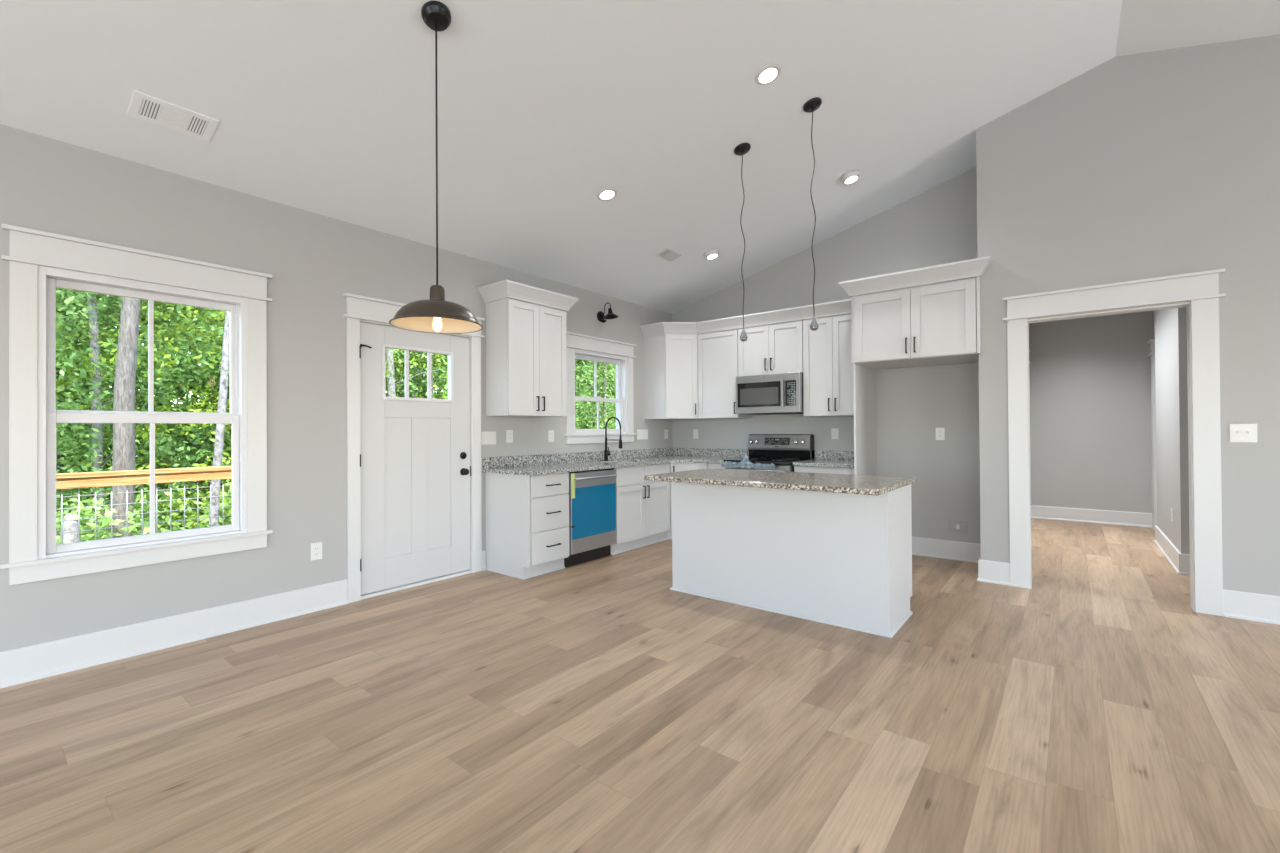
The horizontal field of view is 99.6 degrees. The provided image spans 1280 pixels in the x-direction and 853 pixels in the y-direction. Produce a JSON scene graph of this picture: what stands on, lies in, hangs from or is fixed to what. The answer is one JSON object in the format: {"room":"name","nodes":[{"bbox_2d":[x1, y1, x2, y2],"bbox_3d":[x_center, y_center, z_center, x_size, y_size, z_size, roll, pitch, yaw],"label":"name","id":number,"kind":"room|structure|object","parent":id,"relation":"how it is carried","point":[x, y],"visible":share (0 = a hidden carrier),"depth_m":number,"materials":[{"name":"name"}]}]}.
{"room":"open-plan kitchen","nodes":[
{"label":"open-plan kitchen","id":0,"kind":"room"},
{"bbox_2d":[0,124,672,651],"bbox_3d":[-2.816,-0.115,3.311,0.160,2.830,10.460,-1,0,39],"label":"wall","id":1,"kind":"structure","parent":0,"point":[47,184],"depth_m":3.64,"materials":[{"name":"grey paint"}]},
{"bbox_2d":[0,223,272,584],"bbox_3d":[-2.874,-0.105,3.193,0.196,1.804,1.167,-1,0,39],"label":"window","id":2,"kind":"structure","parent":1,"relation":"in","point":[40,262],"depth_m":3.03,"materials":[{"name":"white paint"}]},
{"bbox_2d":[0,579,347,688],"bbox_3d":[-4.011,1.209,1.645,0.026,0.175,5.968,-1,0,39],"label":"baseboard","id":3,"kind":"structure","parent":1,"relation":"attached to","point":[47,659],"depth_m":3.15,"materials":[{"name":"white paint"}]},
{"bbox_2d":[311,542,321,560],"bbox_3d":[-2.287,0.882,3.824,0.008,0.120,0.075,-1,0,39],"label":"outlet","id":4,"kind":"object","parent":1,"relation":"attached to","point":[316,548],"visible":1,"depth_m":3.82,"materials":[{"name":"white plastic"}]},
{"bbox_2d":[343,293,484,602],"bbox_3d":[-1.846,0.162,4.477,0.216,2.278,1.206,-1,0,39],"label":"door","id":5,"kind":"structure","parent":1,"relation":"in","point":[414,473],"depth_m":4.37,"materials":[{"name":"white paint"}]},
{"bbox_2d":[482,550,485,570],"bbox_3d":[-1.415,1.214,4.897,0.026,0.175,0.039,-1,0,39],"label":"baseboard","id":6,"kind":"structure","parent":1,"relation":"attached to","point":[484,551],"depth_m":4.89,"materials":[{"name":"white paint"}]},
{"bbox_2d":[481,431,495,444],"bbox_3d":[-1.387,0.106,4.962,0.009,0.120,0.165,-1,0,39],"label":"light switch","id":7,"kind":"object","parent":1,"relation":"attached to","point":[487,438],"visible":1,"depth_m":4.96,"materials":[{"name":"white plastic"}]},
{"bbox_2d":[506,430,512,442],"bbox_3d":[-1.239,0.093,5.148,0.008,0.120,0.078,-1,0,39],"label":"outlet","id":8,"kind":"object","parent":1,"relation":"attached to","point":[509,433],"visible":1,"depth_m":5.14,"materials":[{"name":"white plastic"}]},
{"bbox_2d":[478,279,578,416],"bbox_3d":[-1.031,-0.676,5.094,0.413,1.161,0.869,-1,0,39],"label":"upper cabinet","id":9,"kind":"object","parent":1,"relation":"attached to","point":[526,325],"visible":1,"depth_m":4.92,"materials":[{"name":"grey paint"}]},
{"bbox_2d":[548,430,553,441],"bbox_3d":[-0.912,0.098,5.558,0.008,0.120,0.078,-1,0,39],"label":"outlet","id":10,"kind":"object","parent":1,"relation":"attached to","point":[550,432],"visible":1,"depth_m":5.55,"materials":[{"name":"white plastic"}]},
{"bbox_2d":[564,332,635,443],"bbox_3d":[-0.480,-0.406,6.196,0.196,1.182,1.166,-1,0,39],"label":"window","id":11,"kind":"structure","parent":1,"relation":"in","point":[579,346],"depth_m":6.21,"materials":[{"name":"white paint"}]},
{"bbox_2d":[597,302,617,322],"bbox_3d":[-0.355,-1.287,6.088,0.240,0.222,0.172,-1,0,39],"label":"wall sconce","id":12,"kind":"object","parent":1,"relation":"attached to","point":[601,317],"visible":1,"depth_m":6.12,"materials":[{"name":"black metal"}]},
{"bbox_2d":[637,429,647,439],"bbox_3d":[0.028,0.099,6.735,0.009,0.125,0.202,-1,0,39],"label":"light switch","id":13,"kind":"object","parent":1,"relation":"attached to","point":[642,434],"visible":1,"depth_m":6.73,"materials":[{"name":"white plastic"}]},
{"bbox_2d":[664,430,667,438],"bbox_3d":[0.346,0.100,7.134,0.008,0.120,0.078,-1,0,39],"label":"outlet","id":14,"kind":"object","parent":1,"relation":"attached to","point":[665,431],"visible":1,"depth_m":7.12,"materials":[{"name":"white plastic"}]},
{"bbox_2d":[640,322,698,419],"bbox_3d":[0.476,-0.675,6.777,0.668,1.161,0.693,-1,0,39],"label":"upper cabinet","id":15,"kind":"object","parent":1,"relation":"attached to","point":[670,348],"visible":0.96,"depth_m":6.60,"materials":[{"name":"grey paint"}]},
{"bbox_2d":[0,518,1279,852],"bbox_3d":[1.844,1.335,1.853,9.315,0.150,14.000,-1,0,39],"label":"floor","id":16,"kind":"structure","parent":0,"point":[598,705],"depth_m":2.30,"materials":[{"name":"brown wood"}]},
{"bbox_2d":[485,472,568,579],"bbox_3d":[-1.014,0.856,4.908,0.643,0.885,0.482,-1,0,39],"label":"base cabinet","id":17,"kind":"object","parent":16,"relation":"on","point":[527,517],"visible":0.95,"depth_m":4.73,"materials":[{"name":"grey paint"}]},
{"bbox_2d":[564,468,616,566],"bbox_3d":[-0.656,0.857,5.339,0.658,0.880,0.618,-1,0,39],"label":"dishwasher","id":18,"kind":"object","parent":16,"relation":"on","point":[592,493],"visible":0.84,"depth_m":5.14,"materials":[{"name":"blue plastic"}]},
{"bbox_2d":[610,462,669,554],"bbox_3d":[-0.170,0.857,5.966,0.643,0.885,0.935,-1,0,39],"label":"base cabinet","id":19,"kind":"object","parent":16,"relation":"on","point":[642,506],"visible":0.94,"depth_m":5.74,"materials":[{"name":"grey paint"}]},
{"bbox_2d":[665,462,707,539],"bbox_3d":[0.511,0.857,6.600,0.916,0.885,0.922,-1,0,39],"label":"base cabinet","id":20,"kind":"object","parent":16,"relation":"on","point":[674,467],"visible":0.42,"depth_m":6.17,"materials":[{"name":"grey paint"}]},
{"bbox_2d":[483,448,748,475],"bbox_3d":[-0.043,0.344,5.720,1.157,0.136,2.991,-1,0,39],"label":"countertop","id":21,"kind":"structure","parent":20,"relation":"on","point":[540,464],"depth_m":5.81,"materials":[{"name":"grey stone"}]},
{"bbox_2d":[604,417,622,460],"bbox_3d":[-0.299,0.136,5.997,0.263,0.491,0.056,-1,0,39],"label":"faucet","id":22,"kind":"object","parent":21,"relation":"on","point":[606,452],"visible":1,"depth_m":6.04,"materials":[{"name":"black metal"}]},
{"bbox_2d":[708,462,724,468],"bbox_3d":[1.050,0.852,6.348,0.245,0.885,0.643,-1,0,39],"label":"base cabinet","id":23,"kind":"object","parent":16,"relation":"on","point":[710,465],"visible":0.02,"depth_m":6.13,"materials":[{"name":"grey paint"}]},
{"bbox_2d":[723,434,813,471],"bbox_3d":[1.424,0.680,5.990,0.770,1.180,0.715,-1,0,39],"label":"range","id":24,"kind":"object","parent":16,"relation":"on","point":[781,450],"visible":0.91,"depth_m":6.11,"materials":[{"name":"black metal"}]},
{"bbox_2d":[722,454,774,469],"bbox_3d":[1.144,0.374,5.759,0.632,0.161,0.027,-1,0,39],"label":"plastic film","id":25,"kind":"object","parent":24,"relation":"on","point":[745,462],"visible":1,"depth_m":5.76,"materials":[{"name":"blue"}]},
{"bbox_2d":[723,457,811,463],"bbox_3d":[1.413,0.377,5.982,0.770,0.026,0.615,-1,0,39],"label":"cooktop","id":26,"kind":"object","parent":24,"relation":"in","point":[763,460],"depth_m":5.92,"materials":[{"name":"black glass"}]},
{"bbox_2d":[670,482,912,637],"bbox_3d":[1.062,0.837,4.001,1.632,0.884,0.612,-1,0,39],"label":"kitchen island","id":27,"kind":"object","parent":16,"relation":"on","point":[844,560],"visible":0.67,"depth_m":3.64,"materials":[{"name":"grey paint"}]},
{"bbox_2d":[644,468,915,495],"bbox_3d":[0.972,0.377,3.901,1.667,0.034,0.940,-1,0,39],"label":"island countertop","id":28,"kind":"structure","parent":27,"relation":"on","point":[803,481],"depth_m":3.66,"materials":[{"name":"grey stone"}]},
{"bbox_2d":[794,466,853,474],"bbox_3d":[2.006,0.841,5.585,0.627,0.885,0.643,-1,0,39],"label":"base cabinet","id":29,"kind":"object","parent":16,"relation":"on","point":[808,469],"visible":0.03,"depth_m":5.36,"materials":[{"name":"grey paint"}]},
{"bbox_2d":[793,450,853,467],"bbox_3d":[2.005,0.330,5.591,0.628,0.136,0.636,-1,0,39],"label":"countertop","id":30,"kind":"structure","parent":29,"relation":"on","point":[823,458],"depth_m":5.77,"materials":[{"name":"grey stone"}]},
{"bbox_2d":[853,364,876,475],"bbox_3d":[2.243,0.344,5.368,0.019,1.872,0.689,-1,0,39],"label":"panel","id":31,"kind":"object","parent":16,"relation":"on","point":[864,378],"visible":0.56,"depth_m":5.32,"materials":[{"name":"grey paint"}]},
{"bbox_2d":[0,0,1279,313],"bbox_3d":[0.633,-2.151,0.387,10.115,1.495,10.990,-1,0,39],"label":"ceiling","id":32,"kind":"structure","parent":0,"point":[327,108],"depth_m":3.40,"materials":[{"name":"white paint"}]},
{"bbox_2d":[127,90,218,141],"bbox_3d":[-2.473,-1.639,2.872,0.191,0.054,0.340,-1,0,39],"label":"ceiling vent","id":33,"kind":"object","parent":32,"relation":"in","point":[142,106],"visible":1,"depth_m":2.86,"materials":[{"name":"white metal"}]},
{"bbox_2d":[389,1,482,333],"bbox_3d":[-0.980,-1.233,2.609,0.424,1.553,0.424,-1,0,39],"label":"pendant light","id":34,"kind":"object","parent":32,"relation":"hanging from","point":[435,314],"visible":1,"depth_m":2.59,"materials":[{"name":"black metal"}]},
{"bbox_2d":[430,285,444,299],"bbox_3d":[-0.976,-0.621,2.605,0.076,0.112,0.076,-1,0,39],"label":"socket","id":35,"kind":"object","parent":34,"relation":"attached to","point":[437,292],"depth_m":2.58,"materials":[{"name":"brown metal"}]},
{"bbox_2d":[597,188,616,200],"bbox_3d":[-0.264,-1.855,4.329,0.158,0.043,0.164,-1,-1,43],"label":"ceiling light","id":36,"kind":"object","parent":32,"relation":"attached to","point":[606,194],"visible":1,"depth_m":4.32,"materials":[{"name":"white paint"}]},
{"bbox_2d":[655,248,681,261],"bbox_3d":[0.295,-1.763,5.563,0.152,0.046,0.270,-1,0,39],"label":"ceiling vent","id":37,"kind":"object","parent":32,"relation":"in","point":[667,254],"visible":1,"depth_m":5.55,"materials":[{"name":"white paint"}]},
{"bbox_2d":[704,249,718,259],"bbox_3d":[0.755,-1.814,5.711,0.158,0.085,0.158,0,0,-12],"label":"ceiling light","id":38,"kind":"object","parent":32,"relation":"attached to","point":[711,254],"visible":1,"depth_m":5.67,"materials":[{"name":"white paint"}]},
{"bbox_2d":[734,143,750,341],"bbox_3d":[0.781,-1.384,4.100,0.126,1.481,0.128,-1,0,39],"label":"pendant light","id":39,"kind":"object","parent":32,"relation":"hanging from","point":[741,149],"visible":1,"depth_m":4.09,"materials":[{"name":"black metal"}]},
{"bbox_2d":[755,64,780,84],"bbox_3d":[0.811,-2.227,3.431,0.158,0.043,0.164,-1,-1,43],"label":"ceiling light","id":40,"kind":"object","parent":32,"relation":"attached to","point":[768,74],"visible":1,"depth_m":3.42,"materials":[{"name":"white paint"}]},
{"bbox_2d":[803,97,821,330],"bbox_3d":[1.210,-1.468,3.777,0.126,1.599,0.128,-1,0,39],"label":"pendant light","id":41,"kind":"object","parent":32,"relation":"hanging from","point":[813,104],"visible":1,"depth_m":3.77,"materials":[{"name":"black metal"}]},
{"bbox_2d":[841,169,859,184],"bbox_3d":[1.855,-2.198,4.776,0.158,0.085,0.158,0,0,-12],"label":"ceiling light","id":42,"kind":"object","parent":32,"relation":"attached to","point":[851,176],"visible":1,"depth_m":4.74,"materials":[{"name":"white paint"}]},
{"bbox_2d":[672,167,980,543],"bbox_3d":[1.913,-0.608,6.151,3.695,3.791,0.120,-1,0,39],"label":"wall","id":43,"kind":"structure","parent":0,"point":[938,225],"depth_m":5.47,"materials":[{"name":"grey paint"}]},
{"bbox_2d":[693,429,697,438],"bbox_3d":[0.724,0.097,7.017,0.078,0.120,0.008,-1,0,39],"label":"outlet","id":44,"kind":"object","parent":43,"relation":"attached to","point":[695,431],"visible":1,"depth_m":7.02,"materials":[{"name":"white plastic"}]},
{"bbox_2d":[696,317,750,418],"bbox_3d":[0.996,-0.679,6.541,0.552,1.161,0.413,-1,0,39],"label":"upper cabinet","id":45,"kind":"object","parent":43,"relation":"attached to","point":[717,339],"visible":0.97,"depth_m":6.45,"materials":[{"name":"grey paint"}]},
{"bbox_2d":[734,307,802,375],"bbox_3d":[1.514,-0.922,6.128,0.773,0.688,0.413,-1,0,39],"label":"upper cabinet","id":46,"kind":"object","parent":43,"relation":"attached to","point":[774,343],"visible":0.84,"depth_m":6.00,"materials":[{"name":"grey paint"}]},
{"bbox_2d":[736,372,803,414],"bbox_3d":[1.512,-0.359,6.117,0.766,0.434,0.430,-1,0,39],"label":"microwave","id":47,"kind":"object","parent":46,"relation":"attached to","point":[780,393],"visible":0.96,"depth_m":5.95,"materials":[{"name":"silver metal"}]},
{"bbox_2d":[799,299,853,416],"bbox_3d":[2.066,-0.692,5.687,0.631,1.161,0.413,-1,0,39],"label":"upper cabinet","id":48,"kind":"object","parent":43,"relation":"attached to","point":[827,350],"visible":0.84,"depth_m":5.61,"materials":[{"name":"grey paint"}]},
{"bbox_2d":[815,450,853,460],"bbox_3d":[2.197,0.314,5.832,0.628,0.102,0.021,-1,0,39],"label":"backsplash","id":49,"kind":"structure","parent":43,"relation":"attached to","point":[819,454],"depth_m":5.88,"materials":[{"name":"grey stone"}]},
{"bbox_2d":[831,428,838,438],"bbox_3d":[2.125,0.082,5.899,0.078,0.120,0.008,-1,0,39],"label":"outlet","id":50,"kind":"object","parent":43,"relation":"attached to","point":[834,431],"visible":1,"depth_m":5.90,"materials":[{"name":"white plastic"}]},
{"bbox_2d":[936,428,944,439],"bbox_3d":[2.920,0.072,5.264,0.078,0.120,0.008,-1,0,39],"label":"outlet","id":51,"kind":"object","parent":43,"relation":"attached to","point":[940,432],"visible":1,"depth_m":5.26,"materials":[{"name":"white plastic"}]},
{"bbox_2d":[912,537,980,562],"bbox_3d":[2.853,1.188,5.305,0.987,0.175,0.026,-1,0,39],"label":"baseboard","id":52,"kind":"structure","parent":43,"relation":"attached to","point":[946,549],"depth_m":5.22,"materials":[{"name":"white paint"}]},
{"bbox_2d":[948,520,966,533],"bbox_3d":[3.034,0.956,5.165,0.156,0.116,0.020,-1,0,39],"label":"water supply box","id":53,"kind":"object","parent":43,"relation":"attached to","point":[957,526],"visible":1,"depth_m":5.16,"materials":[{"name":"grey plastic"}]},
{"bbox_2d":[1029,311,1152,512],"bbox_3d":[6.616,-0.140,6.695,3.210,2.800,0.120,-1,0,39],"label":"wall","id":54,"kind":"structure","parent":0,"point":[1091,440],"depth_m":7.13,"materials":[{"name":"grey paint"}]},
{"bbox_2d":[1031,505,1152,527],"bbox_3d":[5.923,1.181,7.154,1.290,0.175,0.026,-1,0,39],"label":"baseboard","id":55,"kind":"structure","parent":54,"relation":"attached to","point":[1139,519],"depth_m":7.12,"materials":[{"name":"white paint"}]},
{"bbox_2d":[976,34,1279,595],"bbox_3d":[4.914,-0.747,2.854,5.327,3.986,0.120,-1,0,39],"label":"wall","id":56,"kind":"structure","parent":0,"point":[1161,163],"depth_m":3.79,"materials":[{"name":"grey paint"}]},
{"bbox_2d":[838,256,991,369],"bbox_3d":[2.583,-0.974,5.004,1.194,0.756,0.836,-1,0,39],"label":"upper cabinet","id":57,"kind":"object","parent":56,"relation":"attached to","point":[940,323],"visible":0.95,"depth_m":4.71,"materials":[{"name":"grey paint"}]},
{"bbox_2d":[977,557,1009,585],"bbox_3d":[2.898,1.183,4.431,0.226,0.175,0.126,-1,0,39],"label":"baseboard","id":58,"kind":"structure","parent":56,"relation":"attached to","point":[995,572],"depth_m":4.38,"materials":[{"name":"white paint"}]},
{"bbox_2d":[1002,268,1225,615],"bbox_3d":[3.438,0.114,4.004,1.225,2.300,0.171,-1,0,39],"label":"trim","id":59,"kind":"structure","parent":56,"relation":"attached to","point":[1201,288],"depth_m":3.74,"materials":[{"name":"white paint"}]},
{"bbox_2d":[1230,424,1256,442],"bbox_3d":[3.947,0.043,3.537,0.122,0.122,0.016,-1,0,39],"label":"light switch","id":60,"kind":"object","parent":56,"relation":"attached to","point":[1238,432],"visible":1,"depth_m":3.54,"materials":[{"name":"white plastic"}]},
{"bbox_2d":[1223,589,1279,624],"bbox_3d":[5.415,1.153,2.357,3.958,0.175,0.026,-1,0,39],"label":"baseboard","id":61,"kind":"structure","parent":56,"relation":"attached to","point":[1264,608],"depth_m":3.51,"materials":[{"name":"white paint"}]},
{"bbox_2d":[1152,310,1154,338],"bbox_3d":[7.036,-0.146,6.091,1.800,2.800,0.300,-1,0,39],"label":"wall","id":62,"kind":"structure","parent":0,"point":[1153,319],"depth_m":6.69,"materials":[{"name":"grey paint"}]},
{"bbox_2d":[1147,339,1156,530],"bbox_3d":[6.303,0.102,6.657,0.056,2.320,0.330,-1,0,39],"label":"trim","id":63,"kind":"structure","parent":62,"relation":"attached to","point":[1151,342],"depth_m":6.55,"materials":[{"name":"white paint"}]},
{"bbox_2d":[1154,307,1189,553],"bbox_3d":[5.873,-0.148,4.698,1.880,2.800,1.670,-1,0,39],"label":"wall","id":64,"kind":"structure","parent":0,"point":[1171,389],"depth_m":4.94,"materials":[{"name":"grey paint"}]},
{"bbox_2d":[1154,525,1189,574],"bbox_3d":[5.871,1.165,4.697,1.906,0.175,1.722,-1,0,39],"label":"baseboard","id":65,"kind":"structure","parent":64,"relation":"attached to","point":[1180,562],"depth_m":4.91,"materials":[{"name":"white paint"}]},
{"label":"outside","id":66,"kind":"structure","parent":0,"visible":0},
{"bbox_3d":[-4.284,1.371,3.482,2.374,0.060,7.100,-1,0,39],"label":"floor","id":67,"kind":"structure","parent":66,"visible":0},
{"bbox_2d":[56,466,231,543],"bbox_3d":[-5.135,0.873,4.162,0.145,0.955,6.900,-1,0,39],"label":"rail","id":68,"kind":"object","parent":67,"relation":"on","point":[126,477],"visible":0.1,"depth_m":4.86,"materials":[{"name":"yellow wood"}]},
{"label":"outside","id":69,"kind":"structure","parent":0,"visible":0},
{"bbox_3d":[-15.819,3.320,31.818,55.515,0.300,90.000,-1,0,39],"label":"ground","id":70,"kind":"structure","parent":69,"visible":0},
{"bbox_2d":[60,513,80,543],"bbox_3d":[-7.264,2.030,6.900,0.240,1.845,0.240,-1,0,39],"label":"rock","id":71,"kind":"object","parent":70,"relation":"on","point":[68,526],"visible":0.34,"depth_m":6.85,"materials":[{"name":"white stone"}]},
{"bbox_2d":[56,312,114,472],"bbox_3d":[-13.186,-3.230,9.581,4.875,13.873,6.175,0,0,13],"label":"leafy tree","id":72,"kind":"object","parent":70,"relation":"on","point":[62,382],"visible":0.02,"depth_m":11.07,"materials":[{"name":"green plant"}]},
{"bbox_2d":[56,288,120,540],"bbox_3d":[-10.632,-2.310,7.816,5.126,11.694,4.888,0,0,-40],"label":"leafy tree","id":73,"kind":"object","parent":70,"relation":"on","point":[68,291],"visible":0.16,"depth_m":9.10,"materials":[{"name":"green plant"}]},
{"bbox_2d":[56,294,137,530],"bbox_3d":[-14.627,-2.152,12.059,4.811,11.692,4.789,-1,0,39],"label":"leafy tree","id":74,"kind":"object","parent":70,"relation":"on","point":[58,373],"visible":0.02,"depth_m":12.57,"materials":[{"name":"green plant"}]},
{"bbox_2d":[56,288,185,531],"bbox_3d":[-15.007,-2.876,13.846,4.776,13.441,5.426,-1,-1,42],"label":"leafy tree","id":75,"kind":"object","parent":70,"relation":"on","point":[84,303],"visible":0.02,"depth_m":13.82,"materials":[{"name":"green plant"}]},
{"bbox_2d":[108,297,139,537],"bbox_3d":[-7.962,-2.447,8.082,3.967,10.870,3.567,-1,0,39],"label":"oak tree","id":76,"kind":"object","parent":70,"relation":"on","point":[123,458],"visible":0.02,"depth_m":7.98,"materials":[{"name":"grey plant"}]},
{"bbox_2d":[56,293,228,541],"bbox_3d":[-11.464,-2.395,12.202,5.101,12.225,5.730,0,0,4],"label":"leafy tree","id":77,"kind":"object","parent":70,"relation":"on","point":[81,336],"visible":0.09,"depth_m":11.49,"materials":[{"name":"green plant"}]},
{"bbox_2d":[56,289,230,540],"bbox_3d":[-9.793,-1.822,9.528,5.436,10.977,5.390,0,0,-37],"label":"leafy tree","id":78,"kind":"object","parent":70,"relation":"on","point":[97,453],"visible":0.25,"depth_m":9.65,"materials":[{"name":"green plant"}]},
{"bbox_2d":[56,299,231,532],"bbox_3d":[-7.762,-2.377,11.163,6.212,12.698,5.143,0,0,-15],"label":"leafy tree","id":79,"kind":"object","parent":70,"relation":"on","point":[165,317],"visible":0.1,"depth_m":10.06,"materials":[{"name":"green plant"}]},
{"bbox_2d":[56,457,231,544],"bbox_3d":[-4.039,2.064,16.613,7.408,2.937,26.851,-1,0,33],"label":"undergrowth","id":80,"kind":"object","parent":70,"relation":"on","point":[106,520],"visible":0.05,"depth_m":8.92,"materials":[{"name":"green plant"}]},
{"bbox_2d":[105,306,230,528],"bbox_3d":[-12.093,-2.641,16.108,5.242,12.569,5.228,0,0,-2],"label":"leafy tree","id":81,"kind":"object","parent":70,"relation":"on","point":[197,308],"visible":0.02,"depth_m":15.09,"materials":[{"name":"green plant"}]},
{"bbox_2d":[156,309,230,528],"bbox_3d":[-9.434,-3.317,14.124,5.026,13.620,4.763,-1,0,22],"label":"leafy tree","id":82,"kind":"object","parent":70,"relation":"on","point":[228,437],"visible":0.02,"depth_m":12.82,"materials":[{"name":"green plant"}]},
{"bbox_2d":[209,311,228,526],"bbox_3d":[-5.957,-1.514,7.901,3.701,8.981,2.928,0,0,-20],"label":"birch tree","id":83,"kind":"object","parent":70,"relation":"on","point":[223,386],"visible":0.02,"depth_m":7.71,"materials":[{"name":"grey plant"}]},
{"bbox_2d":[195,349,418,523],"bbox_3d":[-8.442,-2.787,14.798,5.194,12.908,5.580,0,0,15],"label":"leafy tree","id":84,"kind":"object","parent":70,"relation":"on","point":[396,361],"visible":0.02,"depth_m":14.55,"materials":[{"name":"green plant"}]},
{"bbox_2d":[56,292,615,527],"bbox_3d":[-7.061,-3.127,29.671,6.113,15.833,53.638,-1,0,39],"label":"foliage","id":85,"kind":"object","parent":70,"relation":"on","point":[143,316],"visible":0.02,"depth_m":17.40,"materials":[{"name":"green plant"}]},
{"bbox_2d":[385,350,447,398],"bbox_3d":[-7.449,-2.913,16.871,5.396,13.260,4.954,0,0,-4],"label":"leafy tree","id":86,"kind":"object","parent":70,"relation":"on","point":[414,369],"visible":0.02,"depth_m":15.82,"materials":[{"name":"green plant"}]},
{"bbox_2d":[385,350,447,397],"bbox_3d":[-5.470,-2.713,14.335,5.087,12.681,4.564,0,0,6],"label":"leafy tree","id":87,"kind":"object","parent":70,"relation":"on","point":[437,355],"visible":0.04,"depth_m":14.29,"materials":[{"name":"green plant"}]},
{"bbox_2d":[385,348,447,398],"bbox_3d":[-6.179,-2.085,13.753,5.028,11.244,4.809,0,0,-39],"label":"leafy tree","id":88,"kind":"object","parent":70,"relation":"on","point":[390,382],"visible":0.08,"depth_m":13.45,"materials":[{"name":"green plant"}]},
{"bbox_2d":[386,358,447,398],"bbox_3d":[-8.485,-2.745,20.614,4.410,13.046,5.110,0,0,19],"label":"leafy tree","id":89,"kind":"object","parent":70,"relation":"on","point":[438,397],"visible":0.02,"depth_m":20.38,"materials":[{"name":"green plant"}]},
{"bbox_2d":[575,359,615,428],"bbox_3d":[-1.551,-2.445,19.808,5.190,12.508,5.426,-1,0,28],"label":"leafy tree","id":90,"kind":"object","parent":70,"relation":"on","point":[605,414],"visible":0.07,"depth_m":19.68,"materials":[{"name":"green plant"}]},
{"bbox_2d":[575,359,615,428],"bbox_3d":[-2.315,-2.798,23.438,4.648,13.224,4.686,0,0,-5],"label":"leafy tree","id":91,"kind":"object","parent":70,"relation":"on","point":[579,360],"visible":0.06,"depth_m":23.33,"materials":[{"name":"green plant"}]},
{"bbox_2d":[575,359,615,428],"bbox_3d":[-3.099,-2.776,18.654,5.177,12.553,5.313,-1,0,39],"label":"leafy tree","id":92,"kind":"object","parent":70,"relation":"on","point":[584,372],"visible":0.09,"depth_m":18.49,"materials":[{"name":"green plant"}]},
{"bbox_2d":[575,362,615,427],"bbox_3d":[-0.143,-3.464,20.770,4.659,14.113,6.032,0,0,10],"label":"leafy tree","id":93,"kind":"object","parent":70,"relation":"on","point":[610,370],"visible":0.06,"depth_m":19.32,"materials":[{"name":"green plant"}]},
{"bbox_2d":[576,359,615,428],"bbox_3d":[-1.431,-2.552,25.654,4.835,12.344,4.370,-1,0,39],"label":"leafy tree","id":94,"kind":"object","parent":70,"relation":"on","point":[576,359],"visible":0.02,"depth_m":24.99,"materials":[{"name":"green plant"}]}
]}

